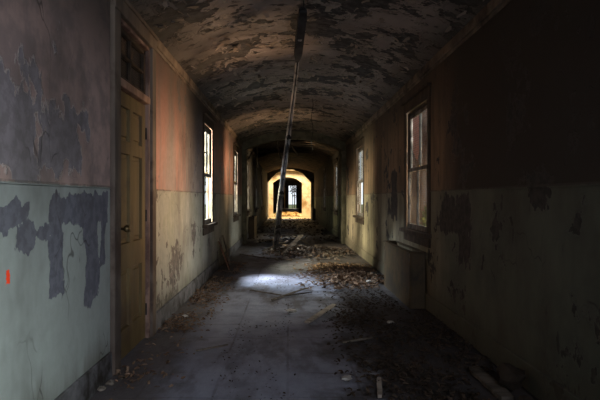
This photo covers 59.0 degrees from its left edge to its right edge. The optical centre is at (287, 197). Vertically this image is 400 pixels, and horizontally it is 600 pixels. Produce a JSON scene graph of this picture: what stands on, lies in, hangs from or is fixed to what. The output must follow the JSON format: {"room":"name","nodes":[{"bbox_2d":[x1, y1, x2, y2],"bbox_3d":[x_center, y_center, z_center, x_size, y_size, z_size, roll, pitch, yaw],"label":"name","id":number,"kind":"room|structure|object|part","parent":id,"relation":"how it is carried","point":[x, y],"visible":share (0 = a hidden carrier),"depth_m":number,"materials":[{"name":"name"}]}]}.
{"room":"abandoned building corridor","nodes":[
{"label":"abandoned building corridor","id":0,"kind":"room"},
{"bbox_2d":[0,0,268,399],"bbox_3d":[-1.235,-0.350,14.650,0.070,3.400,37.300,0,0,0],"label":"wall","id":1,"kind":"structure","parent":0,"point":[55,54],"depth_m":2.95,"materials":[{"name":"paint"}]},
{"bbox_2d":[0,178,265,196],"bbox_3d":[-1.195,-0.072,13.300,0.010,0.020,34.600,0,0,0],"label":"trim","id":2,"kind":"structure","parent":1,"relation":"attached to","point":[2,180],"depth_m":2.81,"materials":[{"name":"paint"}]},
{"bbox_2d":[110,0,158,375],"bbox_3d":[-1.199,-0.110,4.130,0.142,2.620,1.160,0,0,0],"label":"door","id":3,"kind":"structure","parent":1,"relation":"in","point":[133,44],"depth_m":4.11,"materials":[{"name":"beige paint"}]},
{"bbox_3d":[-1.244,-0.555,3.965,0.020,0.260,0.260,0,0,0],"label":"panel","id":4,"kind":"part","parent":3,"relation":"part of","materials":[{"name":"brown wood"}]},
{"bbox_3d":[-1.244,0.005,3.965,0.020,0.680,0.260,0,0,0],"label":"panel","id":5,"kind":"part","parent":3,"relation":"part of","materials":[{"name":"brown wood"}]},
{"bbox_3d":[-1.244,0.760,3.965,0.020,0.450,0.260,0,0,0],"label":"panel","id":6,"kind":"part","parent":3,"relation":"part of","materials":[{"name":"brown wood"}]},
{"bbox_3d":[-1.248,-1.147,3.951,0.007,0.145,0.343,0,0,0],"label":"pane","id":7,"kind":"part","parent":3,"relation":"part of","materials":[{"name":"black glass"}]},
{"bbox_3d":[-1.248,-0.975,3.951,0.007,0.150,0.343,0,0,0],"label":"pane","id":8,"kind":"part","parent":3,"relation":"part of","materials":[{"name":"black glass"}]},
{"bbox_3d":[-1.174,0.220,3.785,0.092,0.057,0.057,0,0,0],"label":"knob","id":9,"kind":"part","parent":3,"relation":"part of","materials":[{"name":"gold metal"}]},
{"bbox_3d":[-1.225,-0.045,4.135,0.080,2.490,0.870,0,0,0],"label":"frame","id":10,"kind":"part","parent":3,"relation":"part of","materials":[{"name":"pink paint"}]},
{"bbox_3d":[-1.248,-1.147,4.319,0.007,0.145,0.343,0,0,0],"label":"pane","id":11,"kind":"part","parent":3,"relation":"part of","materials":[{"name":"black glass"}]},
{"bbox_3d":[-1.248,-0.975,4.319,0.007,0.150,0.343,0,0,0],"label":"pane","id":12,"kind":"part","parent":3,"relation":"part of","materials":[{"name":"black glass"}]},
{"bbox_3d":[-1.244,-0.555,4.305,0.020,0.260,0.260,0,0,0],"label":"panel","id":13,"kind":"part","parent":3,"relation":"part of","materials":[{"name":"brown wood"}]},
{"bbox_3d":[-1.244,0.005,4.305,0.020,0.680,0.260,0,0,0],"label":"panel","id":14,"kind":"part","parent":3,"relation":"part of","materials":[{"name":"brown wood"}]},
{"bbox_3d":[-1.244,0.760,4.305,0.020,0.450,0.260,0,0,0],"label":"panel","id":15,"kind":"part","parent":3,"relation":"part of","materials":[{"name":"brown wood"}]},
{"bbox_2d":[54,216,267,399],"bbox_3d":[-1.189,1.115,13.300,0.022,0.170,34.600,0,0,0],"label":"baseboard","id":16,"kind":"structure","parent":1,"relation":"attached to","point":[86,386],"depth_m":3.54,"materials":[{"name":"grey paint"}]},
{"bbox_2d":[110,0,242,145],"bbox_3d":[-1.185,-1.387,4.850,0.030,0.115,17.700,0,0,0],"label":"trim","id":17,"kind":"structure","parent":1,"relation":"attached to","point":[162,51],"depth_m":6.38,"materials":[{"name":"paint"}]},
{"bbox_2d":[202,111,217,235],"bbox_3d":[-1.208,-0.343,7.955,0.165,1.745,1.070,0,0,0],"label":"window","id":18,"kind":"structure","parent":1,"relation":"in","point":[208,225],"depth_m":8.14,"materials":[{"name":"paint"}]},
{"bbox_3d":[-1.241,-0.680,7.955,0.026,0.710,0.740,0,0,0],"label":"sash","id":19,"kind":"part","parent":18,"relation":"part of","materials":[{"name":"paint"}]},
{"bbox_3d":[-1.230,-0.345,7.955,0.050,1.450,0.810,0,0,0],"label":"frame","id":20,"kind":"part","parent":18,"relation":"part of","materials":[{"name":"wood"}]},
{"bbox_3d":[-1.213,0.005,7.955,0.026,0.740,0.740,0,0,0],"label":"sash","id":21,"kind":"part","parent":18,"relation":"part of","materials":[{"name":"paint"}]},
{"bbox_3d":[-1.208,0.453,7.955,0.165,0.155,1.070,0,0,0],"label":"sill","id":22,"kind":"part","parent":18,"relation":"part of","materials":[{"name":"brown wood"}]},
{"bbox_2d":[233,142,240,221],"bbox_3d":[-1.208,-0.343,12.160,0.165,1.745,1.140,0,0,0],"label":"window","id":23,"kind":"structure","parent":1,"relation":"in","point":[236,147],"depth_m":12.15,"materials":[{"name":"glass"}]},
{"bbox_3d":[-1.241,-0.680,12.160,0.026,0.710,0.810,0,0,0],"label":"sash","id":24,"kind":"part","parent":23,"relation":"part of","materials":[{"name":"glass"}]},
{"bbox_3d":[-1.230,-0.345,12.160,0.050,1.450,0.880,0,0,0],"label":"frame","id":25,"kind":"part","parent":23,"relation":"part of","materials":[{"name":"wood"}]},
{"bbox_3d":[-1.213,0.005,12.160,0.026,0.740,0.810,0,0,0],"label":"sash","id":26,"kind":"part","parent":23,"relation":"part of","materials":[{"name":"glass"}]},
{"bbox_3d":[-1.208,0.453,12.160,0.165,0.155,1.140,0,0,0],"label":"sill","id":27,"kind":"part","parent":23,"relation":"part of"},
{"bbox_2d":[247,156,251,215],"bbox_3d":[-1.208,-0.343,15.875,0.165,1.745,1.110,0,0,0],"label":"window","id":28,"kind":"structure","parent":1,"relation":"in","point":[248,161],"depth_m":16.22,"materials":[{"name":"glass"}]},
{"bbox_3d":[-1.213,0.005,15.875,0.026,0.740,0.780,0,0,0],"label":"sash","id":29,"kind":"part","parent":28,"relation":"part of","materials":[{"name":"paint"}]},
{"bbox_2d":[255,165,258,211],"bbox_3d":[-1.208,-0.343,20.050,0.165,1.745,1.160,0,0,0],"label":"window","id":30,"kind":"structure","parent":1,"relation":"in","point":[256,167],"depth_m":19.68,"materials":[{"name":"paint"}]},
{"bbox_3d":[-1.173,-0.398,20.050,0.055,1.635,1.160,0,0,0],"label":"casing","id":31,"kind":"part","parent":30,"relation":"part of","materials":[{"name":"brown wood"}]},
{"bbox_2d":[261,171,263,209],"bbox_3d":[-1.208,-0.343,24.050,0.165,1.745,1.160,0,0,0],"label":"window","id":32,"kind":"structure","parent":1,"relation":"in","point":[261,171],"depth_m":24.04,"materials":[{"name":"paint"}]},
{"bbox_2d":[242,131,345,243],"bbox_3d":[0.155,-0.340,13.900,2.710,3.080,0.360,0,0,0],"label":"trim","id":33,"kind":"structure","parent":1,"relation":"attached to","point":[295,135],"depth_m":13.75,"materials":[{"name":"paint"}]},
{"bbox_2d":[274,180,301,211],"bbox_3d":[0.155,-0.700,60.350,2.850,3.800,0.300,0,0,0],"label":"wall","id":34,"kind":"structure","parent":0,"point":[286,186],"depth_m":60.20,"materials":[{"name":"black paint"}]},
{"bbox_2d":[288,185,296,208],"bbox_3d":[0.500,-0.125,60.330,0.960,2.650,0.060,0,0,0],"label":"door","id":35,"kind":"structure","parent":34,"relation":"in","point":[288,185],"depth_m":60.30,"materials":[{"name":"white glass"}]},
{"bbox_2d":[269,170,310,216],"bbox_3d":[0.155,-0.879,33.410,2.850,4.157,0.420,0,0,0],"label":"wall","id":36,"kind":"structure","parent":0,"point":[306,184],"depth_m":33.20,"materials":[{"name":"yellow paint"}]},
{"bbox_2d":[267,168,313,215],"bbox_3d":[0.155,-0.819,30.775,2.850,4.038,0.350,0,0,0],"label":"wall","id":37,"kind":"structure","parent":0,"point":[309,175],"depth_m":30.60,"materials":[{"name":"paint"}]},
{"bbox_2d":[128,0,490,172],"bbox_3d":[0.155,-1.580,14.500,2.850,0.315,37.600,0,0,0],"label":"ceiling","id":38,"kind":"structure","parent":0,"point":[214,19],"depth_m":5.95,"materials":[{"name":"paint"}]},
{"bbox_2d":[272,0,306,249],"bbox_3d":[-0.085,-0.255,8.308,0.149,2.993,7.540,0,0,-3],"label":"hanging light trunking","id":39,"kind":"object","parent":38,"relation":"hanging from","point":[302,13],"visible":0.98,"depth_m":6.42,"materials":[{"name":"metal"}]},
{"bbox_2d":[311,99,312,150],"bbox_3d":[0.420,-1.274,9.200,0.038,0.902,0.028,0,0,0],"label":"hanging wire","id":40,"kind":"object","parent":38,"relation":"hanging from","point":[312,99],"visible":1,"depth_m":9.20,"materials":[{"name":"metal"}]},
{"bbox_2d":[156,0,483,137],"bbox_3d":[0.156,-1.577,8.305,2.640,0.299,10.192,0,0,0],"label":"flakes","id":41,"kind":"object","parent":38,"relation":"attached to","point":[265,13],"visible":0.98,"depth_m":6.22,"materials":[{"name":"grey paint"}]},
{"bbox_2d":[90,208,537,399],"bbox_3d":[0.155,1.212,29.000,2.850,0.019,66.600,0,0,0],"label":"floor","id":42,"kind":"structure","parent":0,"point":[307,355],"depth_m":4.34,"materials":[{"name":"grey concrete"}]},
{"bbox_2d":[97,386,106,390],"bbox_3d":[-1.162,1.184,3.296,0.060,0.032,0.059,0,0,-8],"label":"chunk","id":43,"kind":"object","parent":42,"relation":"on","point":[101,388],"visible":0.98,"depth_m":3.29,"materials":[{"name":"grey concrete"}]},
{"bbox_2d":[105,380,113,384],"bbox_3d":[-1.145,1.185,3.400,0.060,0.029,0.058,0,0,-22],"label":"chunk","id":44,"kind":"object","parent":42,"relation":"on","point":[110,382],"visible":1,"depth_m":3.38,"materials":[{"name":"grey concrete"}]},
{"bbox_2d":[109,261,247,399],"bbox_3d":[-0.919,1.173,6.075,0.502,0.048,7.369,0,0,0],"label":"drift","id":45,"kind":"object","parent":42,"relation":"on","point":[165,324],"visible":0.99,"depth_m":5.08,"materials":[{"name":"brown plant"}]},
{"bbox_2d":[196,344,227,350],"bbox_3d":[-0.602,1.189,4.213,0.285,0.010,0.017,0,0,-36],"label":"wooden stick","id":46,"kind":"object","parent":42,"relation":"on","point":[224,344],"visible":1,"depth_m":4.20,"materials":[{"name":"wood"}]},
{"bbox_2d":[218,241,229,269],"bbox_3d":[-1.080,0.958,8.942,0.191,0.474,0.340,0,0,-6],"label":"board","id":47,"kind":"object","parent":42,"relation":"on","point":[226,261],"visible":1,"depth_m":8.84,"materials":[{"name":"brown wood"}]},
{"bbox_2d":[222,235,230,264],"bbox_3d":[-1.101,0.929,9.500,0.155,0.534,0.100,0,0,0],"label":"wooden lath","id":48,"kind":"object","parent":42,"relation":"on","point":[222,235],"visible":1,"depth_m":9.45,"materials":[{"name":"brown wood"}]},
{"bbox_2d":[248,215,256,237],"bbox_3d":[-1.085,0.880,16.425,0.183,0.640,1.374,0,0,0],"label":"radiator cover","id":49,"kind":"object","parent":42,"relation":"on","point":[252,221],"visible":0.98,"depth_m":15.75,"materials":[{"name":"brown wood"}]},
{"bbox_3d":[-1.099,0.890,15.759,0.153,0.620,0.018,0,0,0],"label":"panel","id":50,"kind":"part","parent":49,"relation":"part of","materials":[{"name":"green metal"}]},
{"bbox_3d":[-1.014,0.890,16.425,0.018,0.620,1.350,0,0,0],"label":"panel","id":51,"kind":"part","parent":49,"relation":"part of","materials":[{"name":"brown wood"}]},
{"bbox_2d":[239,254,265,258],"bbox_3d":[-0.722,1.184,10.792,0.033,0.020,0.932,0,0,-38],"label":"wooden stick","id":52,"kind":"object","parent":42,"relation":"on","point":[239,254],"visible":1,"depth_m":10.75,"materials":[{"name":"brown wood"}]},
{"bbox_2d":[211,263,295,399],"bbox_3d":[-0.244,1.188,5.976,0.605,0.017,7.340,0,0,0],"label":"crumbs","id":53,"kind":"object","parent":42,"relation":"on","point":[279,263],"visible":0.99,"depth_m":4.54,"materials":[{"name":"plant"}]},
{"bbox_2d":[254,239,272,242],"bbox_3d":[-0.627,1.179,14.639,0.128,0.030,1.130,0,0,27],"label":"wooden plank","id":54,"kind":"object","parent":42,"relation":"on","point":[267,239],"visible":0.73,"depth_m":14.52,"materials":[{"name":"brown wood"}]},
{"bbox_2d":[250,290,281,295],"bbox_3d":[-0.288,1.188,6.664,0.534,0.012,0.024,0,0,41],"label":"wooden stick","id":55,"kind":"object","parent":42,"relation":"on","point":[250,290],"visible":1,"depth_m":6.63,"materials":[{"name":"brown wood"}]},
{"bbox_2d":[266,257,292,260],"bbox_3d":[-0.222,1.184,10.348,0.781,0.020,0.055,0,0,40],"label":"wooden plank","id":56,"kind":"object","parent":42,"relation":"on","point":[266,257],"visible":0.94,"depth_m":10.28,"materials":[{"name":"brown wood"}]},
{"bbox_2d":[275,211,299,216],"bbox_3d":[-0.038,1.120,38.365,1.786,0.155,9.284,0,0,0],"label":"rubble","id":57,"kind":"object","parent":42,"relation":"on","point":[287,213],"visible":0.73,"depth_m":37.32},
{"bbox_2d":[271,287,306,300],"bbox_3d":[0.026,1.187,6.582,0.024,0.015,0.918,0,0,27],"label":"wooden stick","id":58,"kind":"object","parent":42,"relation":"on","point":[305,287],"visible":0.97,"depth_m":6.55,"materials":[{"name":"brown wood"}]},
{"bbox_2d":[286,309,296,312],"bbox_3d":[0.035,1.178,5.528,0.106,0.044,0.095,0,0,32],"label":"chunk","id":59,"kind":"object","parent":42,"relation":"on","point":[287,310],"visible":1,"depth_m":5.50,"materials":[{"name":"grey concrete"}]},
{"bbox_2d":[248,218,337,242],"bbox_3d":[0.146,1.121,22.263,2.630,0.152,16.336,0,0,0],"label":"rubble","id":60,"kind":"object","parent":42,"relation":"on","point":[290,221],"visible":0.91,"depth_m":18.82,"materials":[{"name":"brown plant"}]},
{"bbox_2d":[285,292,311,295],"bbox_3d":[0.121,1.188,6.559,0.453,0.012,0.023,0,0,-37],"label":"wooden stick","id":61,"kind":"object","parent":42,"relation":"on","point":[304,292],"visible":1,"depth_m":6.56,"materials":[{"name":"brown wood"}]},
{"bbox_2d":[252,244,361,260],"bbox_3d":[0.287,1.106,11.667,2.380,0.182,3.333,0,0,0],"label":"litter","id":62,"kind":"object","parent":42,"relation":"on","point":[296,250],"visible":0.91,"depth_m":11.22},
{"bbox_2d":[264,241,287,250],"bbox_3d":[-0.285,1.053,11.650,0.736,0.269,0.084,0,0,44],"label":"wooden plank","id":63,"kind":"object","parent":62,"relation":"on","point":[284,241],"visible":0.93,"depth_m":11.59,"materials":[{"name":"brown wood"}]},
{"bbox_2d":[280,235,303,254],"bbox_3d":[0.099,1.007,11.550,0.106,0.341,1.190,0,0,22],"label":"wooden plank","id":64,"kind":"object","parent":62,"relation":"on","point":[299,237],"visible":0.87,"depth_m":11.61,"materials":[{"name":"brown wood"}]},
{"bbox_2d":[293,236,313,246],"bbox_3d":[0.384,1.033,12.401,0.626,0.308,0.094,0,0,-41],"label":"wooden plank","id":65,"kind":"object","parent":62,"relation":"on","point":[301,240],"visible":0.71,"depth_m":12.38,"materials":[{"name":"brown wood"}]},
{"bbox_2d":[311,208,315,219],"bbox_3d":[1.395,0.880,29.400,0.183,0.640,1.624,0,0,0],"label":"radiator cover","id":66,"kind":"object","parent":42,"relation":"on","point":[313,210],"visible":0.99,"depth_m":28.60,"materials":[{"name":"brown metal"}]},
{"bbox_3d":[1.409,0.890,28.609,0.153,0.620,0.018,0,0,0],"label":"panel","id":67,"kind":"part","parent":66,"relation":"part of","materials":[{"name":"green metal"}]},
{"bbox_2d":[305,304,335,323],"bbox_3d":[0.345,1.185,5.468,0.058,0.018,0.904,0,0,21],"label":"wooden plank","id":68,"kind":"object","parent":42,"relation":"on","point":[323,311],"visible":1,"depth_m":5.40,"materials":[{"name":"brown wood"}]},
{"bbox_2d":[290,262,383,289],"bbox_3d":[0.754,1.157,8.323,1.451,0.080,2.915,0,0,0],"label":"dead leaves","id":69,"kind":"object","parent":42,"relation":"on","point":[358,275],"visible":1,"depth_m":7.95,"materials":[{"name":"brown plant"}]},
{"bbox_2d":[341,375,351,380],"bbox_3d":[0.385,1.183,3.476,0.076,0.034,0.066,0,0,4],"label":"chunk","id":70,"kind":"object","parent":42,"relation":"on","point":[347,377],"visible":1,"depth_m":3.46,"materials":[{"name":"grey concrete"}]},
{"bbox_2d":[341,336,372,342],"bbox_3d":[0.580,1.187,4.433,0.312,0.015,0.024,0,0,-30],"label":"wooden stick","id":71,"kind":"object","parent":42,"relation":"on","point":[370,337],"visible":0.96,"depth_m":4.42,"materials":[{"name":"wood"}]},
{"bbox_2d":[377,377,381,397],"bbox_3d":[0.573,1.184,3.320,0.033,0.020,0.315,0,0,9],"label":"wooden stick","id":72,"kind":"object","parent":42,"relation":"on","point":[379,383],"visible":1,"depth_m":3.27,"materials":[{"name":"brown wood"}]},
{"bbox_2d":[383,240,425,308],"bbox_3d":[1.395,0.890,6.480,0.183,0.620,1.524,0,0,0],"label":"radiator cover","id":73,"kind":"object","parent":42,"relation":"on","point":[404,269],"visible":1,"depth_m":5.93,"materials":[{"name":"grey metal"}]},
{"bbox_3d":[1.324,0.900,6.480,0.018,0.600,1.500,0,0,0],"label":"panel","id":74,"kind":"part","parent":73,"relation":"part of","materials":[{"name":"wood"}]},
{"bbox_3d":[1.409,0.900,5.739,0.153,0.600,0.018,0,0,0],"label":"panel","id":75,"kind":"part","parent":73,"relation":"part of","materials":[{"name":"brown wood"}]},
{"bbox_2d":[319,289,499,399],"bbox_3d":[0.886,1.171,4.565,1.187,0.053,4.572,0,0,0],"label":"leaf litter","id":76,"kind":"object","parent":42,"relation":"on","point":[363,316],"visible":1,"depth_m":4.00,"materials":[{"name":"brown plant"}]},
{"bbox_2d":[469,367,513,399],"bbox_3d":[1.292,1.181,3.397,0.099,0.025,0.559,0,0,0],"label":"wooden plank","id":77,"kind":"object","parent":42,"relation":"on","point":[499,391],"visible":0.98,"depth_m":3.34,"materials":[{"name":"brown wood"}]},
{"bbox_2d":[496,363,525,391],"bbox_3d":[1.381,1.113,3.284,0.171,0.175,0.180,0,0,13],"label":"lump","id":78,"kind":"object","parent":42,"relation":"on","point":[511,377],"visible":1,"depth_m":3.22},
{"bbox_2d":[314,0,599,399],"bbox_3d":[1.545,-0.350,14.650,0.070,3.400,37.300,0,0,0],"label":"wall","id":79,"kind":"structure","parent":0,"point":[517,102],"depth_m":3.53,"materials":[{"name":"paint"}]},
{"bbox_2d":[254,140,312,152],"bbox_3d":[0.155,-1.750,16.920,2.750,0.180,5.040,0,0,0],"label":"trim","id":80,"kind":"structure","parent":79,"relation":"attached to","point":[299,146],"depth_m":17.50,"materials":[{"name":"brown paint"}]},
{"bbox_2d":[322,168,325,210],"bbox_3d":[1.518,-0.343,21.800,0.165,1.745,1.260,0,0,0],"label":"window","id":81,"kind":"structure","parent":79,"relation":"in","point":[323,169],"depth_m":22.22,"materials":[{"name":"paint"}]},
{"bbox_2d":[332,158,337,214],"bbox_3d":[1.518,-0.343,16.650,0.165,1.745,1.260,0,0,0],"label":"window","id":82,"kind":"structure","parent":79,"relation":"in","point":[335,160],"depth_m":16.92,"materials":[{"name":"glass"}]},
{"bbox_3d":[1.523,0.005,16.650,0.026,0.740,0.930,0,0,0],"label":"sash","id":83,"kind":"part","parent":82,"relation":"part of","materials":[{"name":"glass"}]},
{"bbox_2d":[353,137,363,224],"bbox_3d":[1.518,-0.343,11.110,0.165,1.745,1.280,0,0,0],"label":"window","id":84,"kind":"structure","parent":79,"relation":"in","point":[359,217],"depth_m":11.30,"materials":[{"name":"paint"}]},
{"bbox_3d":[1.518,0.453,11.110,0.165,0.155,1.280,0,0,0],"label":"sill","id":85,"kind":"part","parent":84,"relation":"part of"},
{"bbox_3d":[1.540,-0.345,11.110,0.050,1.450,1.020,0,0,0],"label":"frame","id":86,"kind":"part","parent":84,"relation":"part of","materials":[{"name":"wood"}]},
{"bbox_3d":[1.523,0.005,11.110,0.026,0.740,0.950,0,0,0],"label":"sash","id":87,"kind":"part","parent":84,"relation":"part of","materials":[{"name":"glass"}]},
{"bbox_3d":[1.551,-0.680,11.110,0.026,0.710,0.950,0,0,0],"label":"sash","id":88,"kind":"part","parent":84,"relation":"part of","materials":[{"name":"glass"}]},
{"bbox_2d":[399,82,431,247],"bbox_3d":[1.518,-0.343,6.210,0.165,1.745,1.280,0,0,0],"label":"window","id":89,"kind":"structure","parent":79,"relation":"in","point":[415,233],"depth_m":6.20,"materials":[{"name":"paint"}]},
{"bbox_3d":[1.518,0.453,6.210,0.165,0.155,1.280,0,0,0],"label":"sill","id":90,"kind":"part","parent":89,"relation":"part of","materials":[{"name":"brown wood"}]},
{"bbox_3d":[1.540,-0.345,6.210,0.050,1.450,1.020,0,0,0],"label":"frame","id":91,"kind":"part","parent":89,"relation":"part of","materials":[{"name":"brown wood"}]},
{"bbox_3d":[1.523,0.005,6.210,0.026,0.740,0.950,0,0,0],"label":"sash","id":92,"kind":"part","parent":89,"relation":"part of","materials":[{"name":"paint"}]},
{"bbox_3d":[1.551,-0.680,6.210,0.026,0.710,0.950,0,0,0],"label":"sash","id":93,"kind":"part","parent":89,"relation":"part of","materials":[{"name":"glass"}]},
{"bbox_2d":[345,0,511,145],"bbox_3d":[1.495,-1.387,4.850,0.030,0.115,17.700,0,0,0],"label":"trim","id":94,"kind":"structure","parent":79,"relation":"attached to","point":[493,7],"depth_m":5.04,"materials":[{"name":"paint"}]},
{"bbox_2d":[316,217,582,399],"bbox_3d":[1.499,1.115,13.300,0.022,0.170,34.600,0,0,0],"label":"baseboard","id":95,"kind":"structure","parent":79,"relation":"attached to","point":[539,384],"depth_m":3.93,"materials":[{"name":"paint"}]},
{"bbox_2d":[315,181,599,196],"bbox_3d":[1.505,-0.072,13.300,0.010,0.020,34.600,0,0,0],"label":"trim","id":96,"kind":"structure","parent":79,"relation":"attached to","point":[590,183],"depth_m":3.45,"materials":[{"name":"paint"}]},
{"label":"outside","id":97,"kind":"structure","parent":0,"visible":0},
{"bbox_2d":[205,204,362,218],"bbox_3d":[0.000,1.450,40.000,120.000,0.001,160.000,0,0,0],"label":"ground","id":98,"kind":"structure","parent":97,"point":[290,205],"depth_m":80.91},
{"bbox_2d":[205,134,207,192],"bbox_3d":[-3.363,-0.800,19.495,2.702,4.507,2.662,0,0,0],"label":"autumn tree","id":99,"kind":"object","parent":98,"relation":"on","point":[206,134],"visible":0.02,"depth_m":19.00,"materials":[{"name":"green plant"}]},
{"bbox_2d":[290,186,295,207],"bbox_3d":[0.746,-0.656,63.485,1.069,4.216,1.104,0,0,0],"label":"bare tree","id":100,"kind":"object","parent":98,"relation":"on","point":[294,195],"visible":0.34,"depth_m":63.45,"materials":[{"name":"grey plant"}]},
{"bbox_2d":[412,110,426,224],"bbox_3d":[4.910,-0.925,14.100,3.580,4.750,4.200,0,0,0],"label":"annex","id":101,"kind":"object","parent":98,"relation":"on","point":[422,173],"visible":0.02,"depth_m":12.98,"materials":[{"name":"paint"}]},
{"bbox_2d":[419,204,426,225],"bbox_3d":[3.246,0.847,11.654,0.715,1.611,0.693,0,0,0],"label":"bush","id":102,"kind":"object","parent":98,"relation":"on","point":[424,218],"visible":0.06,"depth_m":11.62,"materials":[{"name":"green plant"}]}
]}

